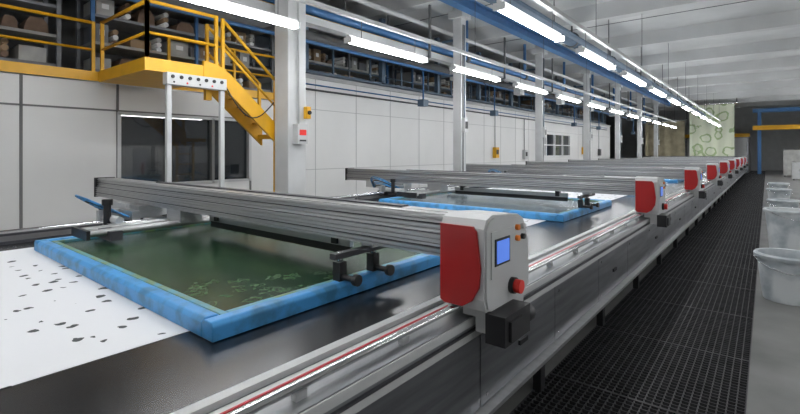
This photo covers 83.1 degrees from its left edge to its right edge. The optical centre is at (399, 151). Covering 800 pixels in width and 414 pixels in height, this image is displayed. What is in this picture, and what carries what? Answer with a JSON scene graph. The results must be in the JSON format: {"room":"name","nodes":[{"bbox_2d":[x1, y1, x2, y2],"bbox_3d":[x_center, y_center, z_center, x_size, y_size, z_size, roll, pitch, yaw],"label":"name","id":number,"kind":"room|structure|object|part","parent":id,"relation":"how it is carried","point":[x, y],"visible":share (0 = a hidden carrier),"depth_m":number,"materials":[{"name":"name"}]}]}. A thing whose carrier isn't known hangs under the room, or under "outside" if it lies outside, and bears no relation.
{"room":"print shop","nodes":[
{"label":"print shop","id":0,"kind":"room"},
{"bbox_2d":[0,72,272,230],"bbox_3d":[-6.185,0.265,6.902,0.132,2.970,10.900,0,0,39],"label":"wall partition","id":1,"kind":"structure","parent":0,"point":[57,135],"depth_m":7.52,"materials":[{"name":"grey"}]},
{"bbox_2d":[117,112,251,183],"bbox_3d":[-4.277,-0.040,9.217,0.130,1.380,2.720,0,0,39],"label":"window","id":2,"kind":"structure","parent":1,"relation":"in","point":[140,136],"depth_m":9.14,"materials":[{"name":"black glass"}]},
{"bbox_2d":[0,60,272,100],"bbox_3d":[-7.617,-1.312,8.068,3.980,0.165,10.860,0,0,39],"label":"deck","id":3,"kind":"object","parent":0,"point":[12,67],"visible":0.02,"depth_m":7.44,"materials":[{"name":"paint"}]},
{"bbox_2d":[0,0,60,66],"bbox_3d":[-7.663,-2.652,6.107,0.863,2.500,4.860,0,0,39],"label":"storage rack","id":4,"kind":"object","parent":3,"relation":"on","point":[36,28],"visible":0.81,"depth_m":7.51,"materials":[{"name":"grey metal"}]},
{"bbox_2d":[0,3,274,79],"bbox_3d":[-6.143,-1.839,6.868,0.056,0.878,10.750,0,0,39],"label":"safety railing","id":5,"kind":"object","parent":3,"relation":"on","point":[92,49],"visible":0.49,"depth_m":7.81,"materials":[{"name":"yellow metal"}]},
{"bbox_2d":[76,0,273,92],"bbox_3d":[-4.631,-2.652,9.828,0.870,2.500,3.860,0,0,39],"label":"storage rack","id":6,"kind":"object","parent":3,"relation":"on","point":[96,11],"visible":0.37,"depth_m":9.15,"materials":[{"name":"grey metal"}]},
{"bbox_2d":[257,77,270,89],"bbox_3d":[4.926,-1.875,23.679,3.730,0.150,29.050,0,0,39],"label":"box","id":7,"kind":"structure","parent":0,"point":[265,82],"depth_m":11.97,"materials":[{"name":"cardboard"}]},
{"bbox_2d":[309,39,387,83],"bbox_3d":[-1.915,-2.777,14.193,0.972,1.650,3.660,0,0,39],"label":"storage rack","id":8,"kind":"object","parent":7,"relation":"on","point":[317,54],"visible":0.3,"depth_m":14.12,"materials":[{"name":"metal"}]},
{"bbox_2d":[392,63,452,94],"bbox_3d":[1.236,-2.777,18.075,0.960,1.650,3.660,0,0,39],"label":"storage rack","id":9,"kind":"object","parent":7,"relation":"on","point":[412,75],"visible":0.27,"depth_m":17.17,"materials":[{"name":"grey metal"}]},
{"bbox_2d":[309,45,605,122],"bbox_3d":[6.199,-2.413,22.352,0.050,0.922,28.550,0,0,39],"label":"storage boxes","id":10,"kind":"object","parent":7,"relation":"on","point":[332,67],"visible":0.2,"depth_m":15.97,"materials":[{"name":"blue metal"}]},
{"bbox_2d":[468,80,519,106],"bbox_3d":[4.710,-2.777,22.339,0.967,1.650,3.660,0,0,39],"label":"storage rack","id":11,"kind":"object","parent":7,"relation":"on","point":[498,95],"visible":0.18,"depth_m":21.76,"materials":[{"name":"blue paint"}]},
{"bbox_2d":[520,94,555,112],"bbox_3d":[8.182,-2.777,26.605,0.968,1.650,3.660,0,0,39],"label":"storage rack","id":12,"kind":"object","parent":7,"relation":"on","point":[547,105],"visible":0.22,"depth_m":26.00,"materials":[{"name":"white paint"}]},
{"bbox_2d":[554,102,582,118],"bbox_3d":[11.652,-2.777,30.872,0.963,1.650,3.660,0,0,39],"label":"storage rack","id":13,"kind":"object","parent":7,"relation":"on","point":[566,109],"visible":0.2,"depth_m":30.09,"materials":[{"name":"blue paint"}]},
{"bbox_2d":[0,0,614,158],"bbox_3d":[6.250,-1.350,28.435,0.200,6.600,60.000,0,0,39],"label":"wall","id":14,"kind":"structure","parent":0,"point":[68,7],"depth_m":10.92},
{"bbox_2d":[200,32,274,68],"bbox_3d":[-4.875,-3.350,14.546,0.065,1.040,3.210,0,0,39],"label":"window","id":15,"kind":"structure","parent":14,"relation":"in","point":[262,41],"depth_m":15.01,"materials":[{"name":"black glass"}]},
{"bbox_2d":[320,55,376,81],"bbox_3d":[-2.035,-3.350,18.036,0.065,1.040,3.210,0,0,39],"label":"window","id":16,"kind":"structure","parent":14,"relation":"in","point":[326,56],"depth_m":18.33,"materials":[{"name":"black glass"}]},
{"bbox_2d":[395,66,433,91],"bbox_3d":[0.805,-3.350,21.526,0.065,1.040,3.210,0,0,39],"label":"window","id":17,"kind":"structure","parent":14,"relation":"in","point":[396,71],"depth_m":20.41,"materials":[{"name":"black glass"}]},
{"bbox_2d":[449,82,475,99],"bbox_3d":[3.645,-3.350,25.017,0.065,1.040,3.210,0,0,39],"label":"window","id":18,"kind":"structure","parent":14,"relation":"in","point":[473,88],"depth_m":25.18,"materials":[{"name":"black glass"}]},
{"bbox_2d":[306,73,610,196],"bbox_3d":[6.446,-0.120,22.410,0.210,3.740,29.100,0,0,39],"label":"wall","id":19,"kind":"structure","parent":0,"point":[345,131],"depth_m":14.40,"materials":[{"name":"grey paint"}]},
{"bbox_2d":[306,4,605,123],"bbox_3d":[5.978,-2.981,21.533,0.270,1.978,27.050,0,0,39],"label":"steel framework","id":20,"kind":"object","parent":19,"relation":"on","point":[381,82],"visible":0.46,"depth_m":15.62,"materials":[{"name":"metal"}]},
{"bbox_2d":[306,83,605,158],"bbox_3d":[6.266,-0.699,21.975,0.160,2.098,28.000,0,0,39],"label":"conduit","id":21,"kind":"object","parent":19,"relation":"attached to","point":[495,149],"visible":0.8,"depth_m":16.34,"materials":[{"name":"metal"}]},
{"bbox_2d":[544,134,569,156],"bbox_3d":[8.508,-0.350,24.921,0.120,1.200,5.000,0,0,39],"label":"window","id":22,"kind":"structure","parent":19,"relation":"in","point":[554,145],"depth_m":25.33,"materials":[{"name":"clear glass"}]},
{"bbox_2d":[262,0,799,112],"bbox_3d":[14.859,-4.325,21.429,22.000,0.650,60.000,0,0,39],"label":"ceiling","id":23,"kind":"structure","parent":0,"point":[748,51],"depth_m":17.34,"materials":[{"name":"paint"}]},
{"bbox_2d":[126,0,653,133],"bbox_3d":[6.104,-2.820,19.915,1.530,2.940,46.400,0,0,39],"label":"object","id":24,"kind":"object","parent":23,"relation":"hanging from","point":[255,26],"visible":0.59,"depth_m":12.22,"materials":[{"name":"blue paint"}]},
{"bbox_2d":[184,0,676,122],"bbox_3d":[7.761,-2.953,18.568,0.170,2.075,46.400,0,0,39],"label":"lighting trunking","id":25,"kind":"object","parent":23,"relation":"hanging from","point":[313,3],"depth_m":8.80,"materials":[{"name":"white metal"}]},
{"bbox_3d":[-2.338,-2.142,6.157,0.170,0.453,2.320,0,0,39],"label":"fluorescent light","id":26,"kind":"part","parent":25,"relation":"part of","materials":[{"name":"white plastic"}]},
{"bbox_3d":[-0.192,-2.142,8.794,0.170,0.453,2.320,0,0,39],"label":"fluorescent light","id":27,"kind":"part","parent":25,"relation":"part of","materials":[{"name":"white plastic"}]},
{"bbox_3d":[1.954,-2.142,11.432,0.170,0.453,2.320,0,0,39],"label":"fluorescent light","id":28,"kind":"part","parent":25,"relation":"part of","materials":[{"name":"white plastic"}]},
{"bbox_3d":[4.100,-2.142,14.069,0.170,0.453,2.320,0,0,39],"label":"fluorescent light","id":29,"kind":"part","parent":25,"relation":"part of","materials":[{"name":"white plastic"}]},
{"bbox_3d":[6.246,-2.142,16.706,0.170,0.453,2.320,0,0,39],"label":"fluorescent light","id":30,"kind":"part","parent":25,"relation":"part of","materials":[{"name":"white plastic"}]},
{"bbox_3d":[8.392,-2.142,19.343,0.170,0.453,2.320,0,0,39],"label":"fluorescent light","id":31,"kind":"part","parent":25,"relation":"part of","materials":[{"name":"white plastic"}]},
{"bbox_3d":[10.538,-2.142,21.980,0.170,0.453,2.320,0,0,39],"label":"fluorescent light","id":32,"kind":"part","parent":25,"relation":"part of","materials":[{"name":"white plastic"}]},
{"bbox_3d":[12.684,-2.142,24.617,0.170,0.453,2.320,0,0,39],"label":"fluorescent light","id":33,"kind":"part","parent":25,"relation":"part of","materials":[{"name":"white plastic"}]},
{"bbox_2d":[439,0,671,105],"bbox_3d":[10.436,-3.839,22.450,0.250,0.298,36.000,0,0,39],"label":"girder","id":34,"kind":"object","parent":23,"relation":"attached to","point":[474,8],"visible":1,"depth_m":15.21,"materials":[{"name":"metal"}]},
{"bbox_2d":[484,0,705,115],"bbox_3d":[9.154,-3.395,17.111,0.120,1.190,45.900,0,0,39],"label":"cable tray","id":35,"kind":"object","parent":23,"relation":"hanging from","point":[516,3],"visible":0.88,"depth_m":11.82,"materials":[{"name":"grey metal"}]},
{"bbox_2d":[493,0,720,120],"bbox_3d":[10.010,-2.953,16.737,0.170,2.075,46.400,0,0,39],"label":"lighting trunking","id":36,"kind":"object","parent":23,"relation":"hanging from","point":[543,3],"depth_m":8.98,"materials":[{"name":"white metal"}]},
{"bbox_3d":[2.057,-2.142,6.964,0.170,0.453,2.320,0,0,39],"label":"fluorescent light","id":37,"kind":"part","parent":36,"relation":"part of","materials":[{"name":"white plastic"}]},
{"bbox_3d":[4.203,-2.142,9.601,0.170,0.453,2.320,0,0,39],"label":"fluorescent light","id":38,"kind":"part","parent":36,"relation":"part of","materials":[{"name":"white plastic"}]},
{"bbox_3d":[6.349,-2.142,12.238,0.170,0.453,2.320,0,0,39],"label":"fluorescent light","id":39,"kind":"part","parent":36,"relation":"part of","materials":[{"name":"white plastic"}]},
{"bbox_3d":[8.495,-2.142,14.876,0.170,0.453,2.320,0,0,39],"label":"fluorescent light","id":40,"kind":"part","parent":36,"relation":"part of","materials":[{"name":"white plastic"}]},
{"bbox_3d":[10.641,-2.142,17.513,0.170,0.453,2.320,0,0,39],"label":"fluorescent light","id":41,"kind":"part","parent":36,"relation":"part of","materials":[{"name":"white plastic"}]},
{"bbox_3d":[12.787,-2.142,20.150,0.170,0.453,2.320,0,0,39],"label":"fluorescent light","id":42,"kind":"part","parent":36,"relation":"part of","materials":[{"name":"white plastic"}]},
{"bbox_3d":[14.933,-2.142,22.787,0.170,0.453,2.320,0,0,39],"label":"fluorescent light","id":43,"kind":"part","parent":36,"relation":"part of","materials":[{"name":"white plastic"}]},
{"bbox_3d":[17.079,-2.142,25.424,0.170,0.453,2.320,0,0,39],"label":"fluorescent light","id":44,"kind":"part","parent":36,"relation":"part of","materials":[{"name":"white plastic"}]},
{"bbox_2d":[645,101,687,155],"bbox_3d":[22.988,-2.045,39.181,3.400,4.790,0.193,0,0,39],"label":"fabric","id":45,"kind":"object","parent":23,"relation":"hanging from","point":[672,140],"visible":0.8,"depth_m":39.01,"materials":[{"name":"fabric"}]},
{"bbox_2d":[687,98,737,155],"bbox_3d":[25.246,-2.045,36.570,3.400,4.790,0.193,0,0,39],"label":"floral fabric","id":46,"kind":"object","parent":23,"relation":"hanging from","point":[706,138],"visible":0.84,"depth_m":36.46,"materials":[{"name":"fabric"}]},
{"bbox_2d":[493,170,799,413],"bbox_3d":[14.859,1.875,21.429,22.000,0.250,60.000,0,0,39],"label":"floor","id":47,"kind":"structure","parent":0,"point":[679,342],"depth_m":4.19,"materials":[{"name":"metal"}]},
{"bbox_2d":[99,0,274,191],"bbox_3d":[-3.593,-0.264,8.319,1.935,4.028,2.830,0,0,39],"label":"staircase","id":48,"kind":"structure","parent":47,"relation":"on","point":[146,71],"depth_m":7.62,"materials":[{"name":"metal"}]},
{"bbox_2d":[163,72,273,186],"bbox_3d":[-2.912,0.280,7.440,0.190,2.940,1.966,0,0,39],"label":"gantry","id":49,"kind":"object","parent":47,"relation":"on","point":[170,79],"visible":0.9,"depth_m":6.98,"materials":[{"name":"white metal"}]},
{"bbox_2d":[275,0,305,194],"bbox_3d":[-2.018,-1.350,8.294,0.600,6.200,0.600,0,0,39],"label":"support column","id":50,"kind":"structure","parent":47,"relation":"on","point":[290,158],"depth_m":8.14,"materials":[{"name":"paint"}]},
{"bbox_2d":[293,2,307,143],"bbox_3d":[-1.793,-1.900,8.125,0.158,3.500,0.220,0,0,39],"label":"electrical box","id":51,"kind":"object","parent":50,"relation":"attached to","point":[300,131],"visible":1,"depth_m":8.14,"materials":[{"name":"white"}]},
{"bbox_2d":[304,107,311,118],"bbox_3d":[-1.687,-0.720,8.271,0.138,0.220,0.100,0,0,39],"label":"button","id":52,"kind":"object","parent":50,"relation":"attached to","point":[307,110],"visible":1,"depth_m":8.24,"materials":[{"name":"yellow paint"}]},
{"bbox_2d":[0,168,746,413],"bbox_3d":[9.816,1.256,17.798,4.860,0.989,47.000,0,0,39],"label":"table","id":53,"kind":"object","parent":47,"relation":"on","point":[393,347],"visible":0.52,"depth_m":2.21,"materials":[{"name":"metal"}]},
{"bbox_2d":[71,177,535,348],"bbox_3d":[-1.684,0.647,4.200,5.945,0.645,1.830,0,0,39],"label":"carriage","id":54,"kind":"object","parent":53,"relation":"on","point":[484,263],"visible":1,"depth_m":2.88,"materials":[{"name":"metal"}]},
{"bbox_2d":[0,188,626,389],"bbox_3d":[9.734,0.878,17.864,3.050,0.002,46.800,0,0,39],"label":"fabric","id":55,"kind":"object","parent":53,"relation":"on","point":[54,318],"visible":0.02,"depth_m":2.35,"materials":[{"name":"white fabric"}]},
{"bbox_2d":[34,222,439,342],"bbox_3d":[-1.351,0.831,3.917,3.100,0.092,2.250,0,0,39],"label":"screen","id":56,"kind":"object","parent":55,"relation":"on","point":[216,284],"visible":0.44,"depth_m":3.08,"materials":[{"name":"blue paint"}]},
{"bbox_2d":[379,192,611,221],"bbox_3d":[1.552,0.831,7.484,3.100,0.092,2.250,0,0,39],"label":"frame","id":57,"kind":"object","parent":55,"relation":"on","point":[549,210],"visible":0.72,"depth_m":7.01,"materials":[{"name":"blue paint"}]},
{"bbox_2d":[345,168,670,227],"bbox_3d":[1.219,0.647,7.768,5.945,0.645,1.830,0,0,39],"label":"carriage","id":58,"kind":"object","parent":53,"relation":"on","point":[649,192],"visible":1,"depth_m":7.14,"materials":[{"name":"metal"}]},
{"bbox_2d":[466,164,706,198],"bbox_3d":[4.123,0.647,11.336,5.945,0.645,1.830,0,0,39],"label":"carriage","id":59,"kind":"object","parent":53,"relation":"on","point":[692,176],"visible":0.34,"depth_m":10.53,"materials":[{"name":"metal"}]},
{"bbox_2d":[526,161,722,185],"bbox_3d":[7.026,0.647,14.904,5.945,0.645,1.830,0,0,39],"label":"carriage","id":60,"kind":"object","parent":53,"relation":"on","point":[712,169],"visible":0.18,"depth_m":14.00,"materials":[{"name":"metal"}]},
{"bbox_2d":[568,160,732,178],"bbox_3d":[9.930,0.647,18.472,5.945,0.645,1.830,0,0,39],"label":"carriage","id":61,"kind":"object","parent":53,"relation":"on","point":[724,165],"visible":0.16,"depth_m":17.51,"materials":[{"name":"metal"}]},
{"bbox_2d":[598,158,738,173],"bbox_3d":[12.833,0.647,22.040,5.945,0.645,1.830,0,0,39],"label":"carriage","id":62,"kind":"object","parent":53,"relation":"on","point":[733,162],"visible":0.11,"depth_m":21.02,"materials":[{"name":"metal"}]},
{"bbox_2d":[664,179,683,182],"bbox_3d":[7.359,0.831,14.620,3.100,0.092,2.250,0,0,39],"label":"frame","id":63,"kind":"object","parent":53,"relation":"on","point":[665,180],"visible":0.25,"depth_m":12.91,"materials":[{"name":"blue paint"}]},
{"bbox_2d":[621,158,742,169],"bbox_3d":[15.736,0.647,25.608,5.945,0.645,1.830,0,0,39],"label":"carriage","id":64,"kind":"object","parent":53,"relation":"on","point":[738,164],"visible":0.11,"depth_m":24.59,"materials":[{"name":"metal"}]},
{"bbox_2d":[642,157,745,167],"bbox_3d":[18.640,0.647,29.176,5.945,0.645,1.830,0,0,39],"label":"carriage","id":65,"kind":"object","parent":53,"relation":"on","point":[741,158],"visible":0.15,"depth_m":28.46,"materials":[{"name":"metal"}]},
{"bbox_2d":[650,156,748,165],"bbox_3d":[21.543,0.647,32.744,5.945,0.645,1.830,0,0,39],"label":"carriage","id":66,"kind":"object","parent":53,"relation":"on","point":[745,158],"visible":0.12,"depth_m":30.84,"materials":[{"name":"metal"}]},
{"bbox_2d":[442,7,470,170],"bbox_3d":[1.551,-1.350,12.830,0.810,6.200,0.460,0,0,39],"label":"support column","id":67,"kind":"structure","parent":47,"relation":"on","point":[459,18],"depth_m":12.62,"materials":[{"name":"paint"}]},
{"bbox_2d":[525,34,547,161],"bbox_3d":[5.212,-1.350,17.328,0.810,6.200,0.460,0,0,39],"label":"support column","id":68,"kind":"structure","parent":47,"relation":"on","point":[540,130],"depth_m":17.10,"materials":[{"name":"paint"}]},
{"bbox_2d":[575,59,592,159],"bbox_3d":[8.872,-1.350,21.827,0.810,6.200,0.460,0,0,39],"label":"support column","id":69,"kind":"structure","parent":47,"relation":"on","point":[587,134],"depth_m":21.62,"materials":[{"name":"paint"}]},
{"bbox_2d":[607,83,622,158],"bbox_3d":[12.533,-1.120,26.326,0.810,5.740,0.460,0,0,39],"label":"support column","id":70,"kind":"structure","parent":47,"relation":"on","point":[618,138],"depth_m":26.11,"materials":[{"name":"paint"}]},
{"bbox_2d":[630,92,643,157],"bbox_3d":[16.194,-1.350,30.825,0.810,6.200,0.460,0,0,39],"label":"support column","id":71,"kind":"structure","parent":47,"relation":"on","point":[640,140],"depth_m":30.61,"materials":[{"name":"paint"}]},
{"bbox_2d":[648,100,659,156],"bbox_3d":[19.855,-1.350,35.323,0.810,6.200,0.460,0,0,39],"label":"support column","id":72,"kind":"structure","parent":47,"relation":"on","point":[655,103],"depth_m":35.11,"materials":[{"name":"paint"}]},
{"bbox_2d":[670,133,750,172],"bbox_3d":[28.582,0.100,41.462,5.800,3.300,7.600,0,0,39],"label":"dryer","id":73,"kind":"object","parent":47,"relation":"on","point":[742,141],"visible":0.26,"depth_m":37.71,"materials":[{"name":"metal"}]},
{"bbox_2d":[753,248,799,305],"bbox_3d":[4.602,1.475,5.335,0.698,0.550,0.685,0,0,24],"label":"plastic tub","id":74,"kind":"object","parent":47,"relation":"on","point":[779,268],"visible":1,"depth_m":5.22,"materials":[{"name":"grey plastic"}]},
{"bbox_2d":[753,107,799,173],"bbox_3d":[30.703,-0.850,34.483,5.900,5.200,0.450,0,0,39],"label":"gantry","id":75,"kind":"object","parent":47,"relation":"on","point":[758,127],"visible":1,"depth_m":35.70,"materials":[{"name":"blue metal"}]},
{"bbox_2d":[767,182,789,188],"bbox_3d":[14.783,1.475,17.614,0.685,0.550,0.698,0,0,-43],"label":"plastic tub","id":76,"kind":"object","parent":47,"relation":"on","point":[771,184],"visible":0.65,"depth_m":17.41,"materials":[{"name":"grey plastic"}]},
{"bbox_2d":[766,188,792,198],"bbox_3d":[12.414,1.475,14.773,0.698,0.550,0.685,0,0,1],"label":"plastic tub","id":77,"kind":"object","parent":47,"relation":"on","point":[772,192],"visible":0.63,"depth_m":14.57,"materials":[{"name":"grey plastic"}]},
{"bbox_2d":[763,207,799,249],"bbox_3d":[6.972,1.390,8.115,0.718,0.720,0.705,0,0,-10],"label":"plastic tub","id":78,"kind":"object","parent":47,"relation":"on","point":[783,223],"visible":0.91,"depth_m":7.96,"materials":[{"name":"grey plastic"}]},
{"bbox_2d":[766,198,799,207],"bbox_3d":[9.711,1.475,11.427,0.698,0.550,0.685,0,0,36],"label":"plastic tub","id":79,"kind":"object","parent":47,"relation":"on","point":[773,202],"visible":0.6,"depth_m":11.26,"materials":[{"name":"grey plastic"}]},
{"bbox_2d":[783,150,799,176],"bbox_3d":[27.846,0.800,31.843,1.200,1.900,0.650,0,0,39],"label":"tall cabinet","id":80,"kind":"object","parent":47,"relation":"on","point":[789,156],"visible":0.68,"depth_m":31.79,"materials":[{"name":"silver metal"}]},
{"bbox_2d":[792,162,799,179],"bbox_3d":[24.768,1.200,27.902,0.800,1.100,0.650,0,0,39],"label":"base cabinet","id":81,"kind":"object","parent":47,"relation":"on","point":[795,165],"visible":0.98,"depth_m":27.82,"materials":[{"name":"silver metal"}]},
{"bbox_2d":[621,104,799,170],"bbox_3d":[33.858,-1.350,44.776,22.400,6.600,0.200,0,0,39],"label":"wall","id":82,"kind":"structure","parent":0,"point":[773,142],"depth_m":43.70,"materials":[{"name":"paint"}]}
]}

